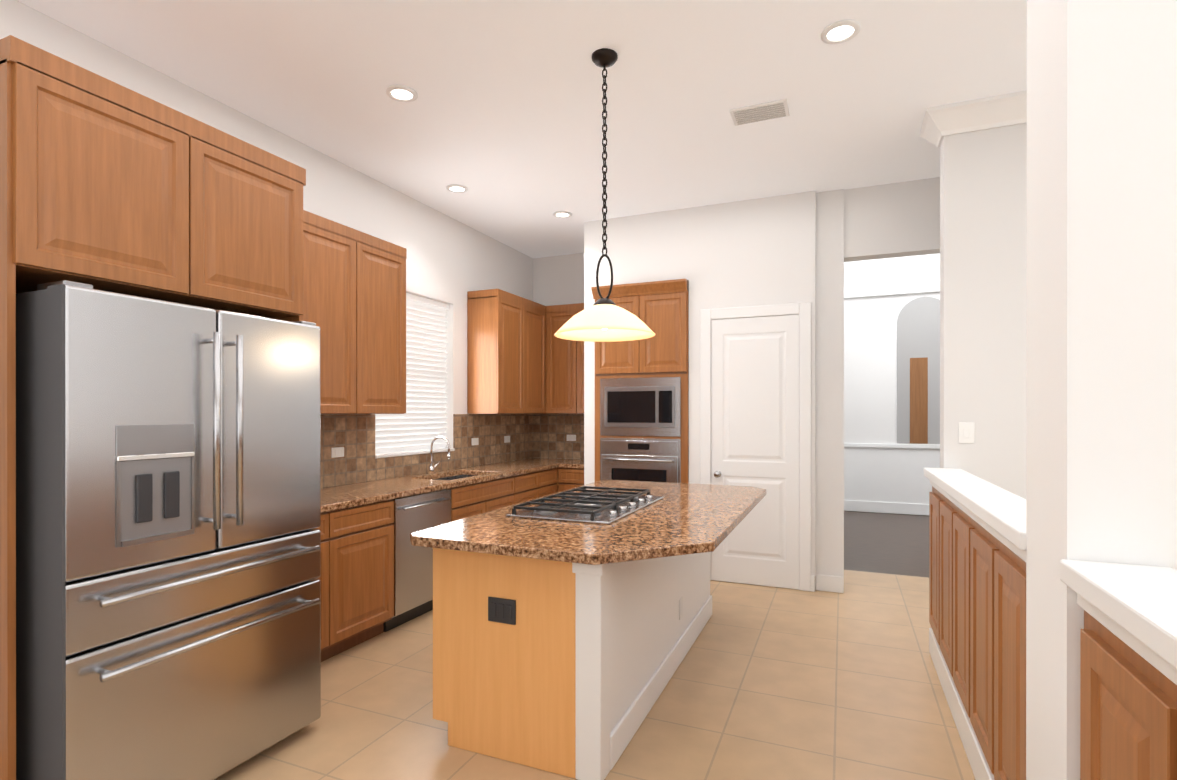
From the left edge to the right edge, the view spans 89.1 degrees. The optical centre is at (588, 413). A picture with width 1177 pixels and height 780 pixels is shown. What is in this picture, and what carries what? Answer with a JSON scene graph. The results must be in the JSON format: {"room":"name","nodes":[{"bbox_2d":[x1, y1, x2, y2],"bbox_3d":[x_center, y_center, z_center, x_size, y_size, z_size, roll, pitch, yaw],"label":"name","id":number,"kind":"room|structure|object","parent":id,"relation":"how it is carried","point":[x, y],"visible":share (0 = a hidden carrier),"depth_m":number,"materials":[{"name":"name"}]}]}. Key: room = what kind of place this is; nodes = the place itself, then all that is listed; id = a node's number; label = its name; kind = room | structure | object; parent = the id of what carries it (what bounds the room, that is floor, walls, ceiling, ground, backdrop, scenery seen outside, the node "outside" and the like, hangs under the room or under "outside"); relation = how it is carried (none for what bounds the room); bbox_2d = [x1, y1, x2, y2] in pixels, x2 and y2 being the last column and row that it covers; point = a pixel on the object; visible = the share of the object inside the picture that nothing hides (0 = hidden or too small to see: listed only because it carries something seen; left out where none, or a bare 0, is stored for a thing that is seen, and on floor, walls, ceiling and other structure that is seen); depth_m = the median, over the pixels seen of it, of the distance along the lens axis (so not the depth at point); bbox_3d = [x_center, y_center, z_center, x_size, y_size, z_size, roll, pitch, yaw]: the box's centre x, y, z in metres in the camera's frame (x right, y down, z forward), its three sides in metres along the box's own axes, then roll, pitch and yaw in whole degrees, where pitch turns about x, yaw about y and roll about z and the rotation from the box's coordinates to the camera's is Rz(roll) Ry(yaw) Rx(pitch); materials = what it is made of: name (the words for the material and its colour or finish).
{"room":"kitchen","nodes":[
{"label":"kitchen","id":0,"kind":"room"},
{"bbox_2d":[17,0,1026,257],"bbox_3d":[1.075,-1.828,2.146,7.440,0.100,7.950,0,0,23],"label":"ceiling","id":1,"kind":"structure","parent":0,"point":[501,116],"depth_m":3.24,"materials":[{"name":"white paint"}]},
{"bbox_2d":[386,85,417,101],"bbox_3d":[-1.035,-1.773,3.318,0.170,0.012,0.170,0,0,23],"label":"recessed light","id":2,"kind":"object","parent":1,"relation":"in","point":[401,93],"visible":1,"depth_m":3.31,"materials":[{"name":"white"}]},
{"bbox_2d":[446,184,467,192],"bbox_3d":[-1.036,-1.775,4.721,0.170,0.012,0.170,0,0,23],"label":"recessed light","id":3,"kind":"object","parent":1,"relation":"in","point":[456,188],"visible":0.98,"depth_m":4.71,"materials":[{"name":"white"}]},
{"bbox_2d":[553,211,571,217],"bbox_3d":[-0.232,-1.776,5.335,0.170,0.012,0.170,0,0,23],"label":"recessed light","id":4,"kind":"object","parent":1,"relation":"in","point":[562,214],"visible":0.98,"depth_m":5.33,"materials":[{"name":"white"}]},
{"bbox_2d":[554,48,654,341],"bbox_3d":[0.080,-1.083,2.976,0.504,1.390,0.504,0,0,23],"label":"pendant light","id":5,"kind":"object","parent":1,"relation":"hanging from","point":[602,319],"visible":1,"depth_m":2.96,"materials":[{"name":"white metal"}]},
{"bbox_2d":[729,99,789,125],"bbox_3d":[1.009,-1.772,3.526,0.320,0.016,0.200,0,0,23],"label":"ceiling vent","id":6,"kind":"object","parent":1,"relation":"in","point":[776,109],"visible":0.98,"depth_m":3.50,"materials":[{"name":"white metal"}]},
{"bbox_2d":[821,20,859,43],"bbox_3d":[1.172,-1.773,2.783,0.170,0.012,0.170,0,0,23],"label":"recessed light","id":7,"kind":"object","parent":1,"relation":"in","point":[840,32],"visible":1,"depth_m":2.77,"materials":[{"name":"white"}]},
{"bbox_2d":[0,0,1176,779],"bbox_3d":[1.749,-0.930,3.734,7.240,4.700,11.200,0,0,23],"label":"wall","id":8,"kind":"structure","parent":0,"point":[1042,244],"depth_m":3.38,"materials":[{"name":"white paint"}]},
{"bbox_2d":[303,210,358,413],"bbox_3d":[-1.768,-0.603,3.763,0.337,1.204,0.486,0,0,23],"label":"upper cabinet","id":9,"kind":"object","parent":8,"relation":"attached to","point":[354,295],"depth_m":3.75,"materials":[{"name":"brown wood"}]},
{"bbox_2d":[359,231,406,413],"bbox_3d":[-1.578,-0.603,4.210,0.337,1.204,0.486,0,0,23],"label":"upper cabinet","id":10,"kind":"object","parent":8,"relation":"attached to","point":[382,263],"depth_m":4.14,"materials":[{"name":"brown wood"}]},
{"bbox_2d":[375,293,448,453],"bbox_3d":[-1.494,-0.343,5.026,0.060,1.309,0.980,0,0,23],"label":"window blinds","id":11,"kind":"object","parent":8,"relation":"attached to","point":[426,363],"visible":0.62,"depth_m":5.15,"materials":[{"name":"white plastic"}]},
{"bbox_2d":[375,418,454,457],"bbox_3d":[-1.504,-0.332,5.030,0.200,1.338,0.998,0,0,23],"label":"window unit","id":12,"kind":"structure","parent":8,"relation":"in","point":[403,453],"depth_m":4.97,"materials":[{"name":"white"}]},
{"bbox_2d":[321,414,532,487],"bbox_3d":[-1.418,0.253,5.011,0.011,0.499,4.028,0,0,23],"label":"backsplash","id":13,"kind":"structure","parent":8,"relation":"attached to","point":[532,435],"depth_m":4.95,"materials":[{"name":"tile"}]},
{"bbox_2d":[331,447,343,457],"bbox_3d":[-1.755,0.269,4.192,0.009,0.070,0.115,0,0,23],"label":"outlet","id":14,"kind":"object","parent":13,"relation":"attached to","point":[337,452],"visible":1,"depth_m":4.18,"materials":[{"name":"white plastic"}]},
{"bbox_2d":[471,438,478,445],"bbox_3d":[-1.090,0.268,5.756,0.009,0.070,0.115,0,0,23],"label":"outlet","id":15,"kind":"object","parent":13,"relation":"attached to","point":[474,441],"visible":1,"depth_m":5.74,"materials":[{"name":"white plastic"}]},
{"bbox_2d":[504,436,509,442],"bbox_3d":[-0.856,0.267,6.309,0.009,0.070,0.115,0,0,23],"label":"outlet","id":16,"kind":"object","parent":13,"relation":"attached to","point":[506,439],"visible":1,"depth_m":6.29,"materials":[{"name":"white plastic"}]},
{"bbox_2d":[467,289,546,413],"bbox_3d":[-0.802,-0.580,6.039,0.337,1.156,0.968,0,0,23],"label":"upper cabinet","id":17,"kind":"object","parent":8,"relation":"attached to","point":[522,358],"depth_m":5.66,"materials":[{"name":"brown wood"}]},
{"bbox_2d":[533,414,583,458],"bbox_3d":[-0.137,0.251,6.649,1.029,0.499,0.011,0,0,23],"label":"backsplash","id":18,"kind":"structure","parent":8,"relation":"attached to","point":[550,431],"depth_m":6.73,"materials":[{"name":"tile"}]},
{"bbox_2d":[567,435,575,440],"bbox_3d":[-0.192,0.266,6.661,0.115,0.070,0.009,0,0,23],"label":"outlet","id":19,"kind":"object","parent":18,"relation":"attached to","point":[571,437],"visible":1,"depth_m":6.66,"materials":[{"name":"white plastic"}]},
{"bbox_2d":[547,303,583,413],"bbox_3d":[-0.070,-0.581,6.439,0.737,1.156,0.338,0,0,23],"label":"upper cabinet","id":20,"kind":"object","parent":8,"relation":"attached to","point":[565,358],"depth_m":6.34,"materials":[{"name":"brown wood"}]},
{"bbox_2d":[700,302,810,591],"bbox_3d":[1.356,0.263,4.920,0.890,2.309,0.082,0,0,23],"label":"pantry door","id":21,"kind":"structure","parent":8,"relation":"in","point":[755,399],"depth_m":4.92,"materials":[{"name":"white"}]},
{"bbox_2d":[811,574,843,592],"bbox_3d":[2.425,1.354,3.972,5.776,0.129,1.095,0,0,23],"label":"baseboard","id":22,"kind":"structure","parent":8,"relation":"attached to","point":[828,583],"depth_m":4.76,"materials":[{"name":"white"}]},
{"bbox_2d":[844,280,939,515],"bbox_3d":[5.341,-0.216,8.049,3.596,3.258,0.050,0,0,23],"label":"trim","id":23,"kind":"structure","parent":8,"relation":"attached to","point":[885,478],"depth_m":8.50,"materials":[{"name":"white paint"}]},
{"bbox_2d":[897,297,939,443],"bbox_3d":[4.685,-0.611,8.345,0.680,2.050,0.018,0,0,23],"label":"arched doorway","id":24,"kind":"object","parent":8,"relation":"attached to","point":[918,371],"visible":0.75,"depth_m":8.37,"materials":[{"name":"grey paint"}]},
{"bbox_2d":[959,422,974,442],"bbox_3d":[2.201,0.110,3.483,0.080,0.120,0.010,0,0,23],"label":"switch plate","id":25,"kind":"object","parent":8,"relation":"attached to","point":[966,432],"visible":1,"depth_m":3.48,"materials":[{"name":"white plastic"}]},
{"bbox_2d":[919,90,1026,147],"bbox_3d":[3.470,-1.709,3.030,3.119,0.139,0.352,0,0,23],"label":"crown molding","id":26,"kind":"structure","parent":8,"relation":"attached to","point":[940,122],"depth_m":3.42,"materials":[{"name":"white"}]},
{"bbox_2d":[214,511,974,779],"bbox_3d":[1.808,1.470,3.875,7.440,0.100,11.700,0,0,23],"label":"floor","id":27,"kind":"structure","parent":0,"point":[769,683],"depth_m":2.96,"materials":[{"name":"tile"}]},
{"bbox_2d":[0,35,305,779],"bbox_3d":[-1.969,0.143,2.473,0.977,2.553,1.070,0,0,23],"label":"cabinet","id":28,"kind":"object","parent":27,"relation":"on","point":[108,185],"visible":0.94,"depth_m":2.06,"materials":[{"name":"brown wood"}]},
{"bbox_2d":[16,280,320,779],"bbox_3d":[-1.757,0.506,2.404,0.927,1.828,0.974,0,0,23],"label":"refrigerator","id":29,"kind":"object","parent":27,"relation":"on","point":[168,539],"visible":1,"depth_m":2.06,"materials":[{"name":"grey metal"}]},
{"bbox_2d":[313,499,393,661],"bbox_3d":[-1.728,0.983,3.502,0.617,0.872,1.007,0,0,23],"label":"base cabinet","id":30,"kind":"object","parent":27,"relation":"on","point":[356,578],"depth_m":3.55,"materials":[{"name":"brown wood"}]},
{"bbox_2d":[321,436,583,512],"bbox_3d":[-0.936,0.436,4.805,1.054,0.505,4.025,0,0,23],"label":"countertop","id":31,"kind":"structure","parent":30,"relation":"on","point":[333,498],"depth_m":4.53,"materials":[{"name":"stone"}]},
{"bbox_2d":[383,489,450,631],"bbox_3d":[-1.371,0.984,4.231,0.609,0.866,0.602,0,0,23],"label":"dishwasher","id":32,"kind":"object","parent":27,"relation":"on","point":[413,582],"visible":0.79,"depth_m":4.03,"materials":[{"name":"silver metal"}]},
{"bbox_2d":[451,492,516,521],"bbox_3d":[-1.112,1.068,4.953,0.617,0.698,0.919,0,0,23],"label":"base cabinet","id":33,"kind":"object","parent":27,"relation":"on","point":[463,504],"depth_m":4.71,"materials":[{"name":"brown wood"}]},
{"bbox_2d":[453,471,540,503],"bbox_3d":[-0.846,0.980,5.578,0.617,0.872,0.440,0,0,23],"label":"base cabinet","id":34,"kind":"object","parent":27,"relation":"on","point":[526,487],"depth_m":5.28,"materials":[{"name":"brown wood"}]},
{"bbox_2d":[541,468,556,496],"bbox_3d":[-0.676,0.980,5.978,0.617,0.872,0.430,0,0,23],"label":"base cabinet","id":35,"kind":"object","parent":27,"relation":"on","point":[548,477],"depth_m":5.88,"materials":[{"name":"brown wood"}]},
{"bbox_2d":[557,468,583,491],"bbox_3d":[0.005,0.979,6.258,0.457,0.872,0.617,0,0,23],"label":"base cabinet","id":36,"kind":"object","parent":27,"relation":"on","point":[567,478],"depth_m":6.01,"materials":[{"name":"brown wood"}]},
{"bbox_2d":[433,548,711,779],"bbox_3d":[0.092,0.983,3.401,0.812,0.871,2.120,0,0,23],"label":"kitchen island","id":37,"kind":"object","parent":27,"relation":"on","point":[571,672],"visible":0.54,"depth_m":2.47,"materials":[{"name":"brown wood"}]},
{"bbox_2d":[488,597,515,624],"bbox_3d":[-0.356,0.806,2.451,0.130,0.100,0.010,0,0,23],"label":"outlet","id":38,"kind":"object","parent":37,"relation":"attached to","point":[501,610],"visible":1,"depth_m":2.44,"materials":[{"name":"grey plastic"}]},
{"bbox_2d":[410,480,765,564],"bbox_3d":[0.232,0.525,3.310,1.220,0.039,2.290,0,0,23],"label":"island countertop","id":39,"kind":"structure","parent":37,"relation":"on","point":[682,519],"depth_m":2.60,"materials":[{"name":"stone"}]},
{"bbox_2d":[506,486,663,524],"bbox_3d":[0.025,0.479,3.257,0.540,0.051,0.930,0,0,23],"label":"cooktop","id":40,"kind":"object","parent":39,"relation":"in","point":[608,506],"visible":1,"depth_m":3.07,"materials":[{"name":"silver metal"}]},
{"bbox_2d":[679,597,682,619],"bbox_3d":[0.535,1.120,3.448,0.009,0.115,0.070,0,0,23],"label":"outlet","id":41,"kind":"object","parent":37,"relation":"attached to","point":[680,608],"visible":0.98,"depth_m":3.44,"materials":[{"name":"white plastic"}]},
{"bbox_2d":[591,279,688,482],"bbox_3d":[0.564,0.132,5.587,0.870,2.568,0.718,0,0,23],"label":"tall cabinet","id":42,"kind":"object","parent":27,"relation":"on","point":[642,410],"visible":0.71,"depth_m":5.28,"materials":[{"name":"brown wood"}]},
{"bbox_2d":[929,480,935,668],"bbox_3d":[2.001,0.894,3.332,0.141,1.048,0.439,0,0,23],"label":"base cabinet","id":43,"kind":"object","parent":27,"relation":"on","point":[932,495],"depth_m":3.41,"materials":[{"name":"brown"}]},
{"bbox_2d":[936,488,947,701],"bbox_3d":[1.835,0.895,2.942,0.141,1.048,0.409,0,0,23],"label":"base cabinet","id":44,"kind":"object","parent":27,"relation":"on","point":[941,500],"depth_m":3.08,"materials":[{"name":"brown"}]},
{"bbox_2d":[948,496,963,746],"bbox_3d":[1.676,0.895,2.566,0.141,1.048,0.408,0,0,23],"label":"base cabinet","id":45,"kind":"object","parent":27,"relation":"on","point":[955,513],"depth_m":2.71,"materials":[{"name":"brown wood"}]},
{"bbox_2d":[964,512,987,779],"bbox_3d":[1.516,0.896,2.190,0.141,1.048,0.409,0,0,23],"label":"base cabinet","id":46,"kind":"object","parent":27,"relation":"on","point":[977,587],"depth_m":2.31,"materials":[{"name":"brown wood"}]},
{"bbox_2d":[988,528,1025,779],"bbox_3d":[1.350,0.896,1.800,0.141,1.048,0.439,0,0,23],"label":"base cabinet","id":47,"kind":"object","parent":27,"relation":"on","point":[1006,566],"depth_m":1.87,"materials":[{"name":"brown wood"}]},
{"bbox_2d":[924,468,1025,551],"bbox_3d":[1.678,0.371,2.564,0.196,0.100,2.104,0,0,23],"label":"countertop","id":48,"kind":"structure","parent":47,"relation":"on","point":[1003,511],"depth_m":2.25,"materials":[{"name":"white stone"}]},
{"bbox_2d":[1077,599,1155,779],"bbox_3d":[1.052,0.897,1.098,0.141,1.048,0.437,0,0,23],"label":"base cabinet","id":49,"kind":"object","parent":27,"relation":"on","point":[1128,681],"depth_m":1.13,"materials":[{"name":"brown wood"}]},
{"bbox_2d":[1060,559,1176,678],"bbox_3d":[0.572,0.374,-0.040,0.196,0.100,2.908,0,0,23],"label":"countertop","id":50,"kind":"structure","parent":49,"relation":"on","point":[1140,601],"depth_m":1.09,"materials":[{"name":"white stone"}]},
{"bbox_2d":[1156,663,1176,779],"bbox_3d":[0.887,0.897,0.710,0.141,1.048,0.407,0,0,23],"label":"base cabinet","id":51,"kind":"object","parent":27,"relation":"on","point":[1166,683],"depth_m":0.95,"materials":[{"name":"brown wood"}]}
]}

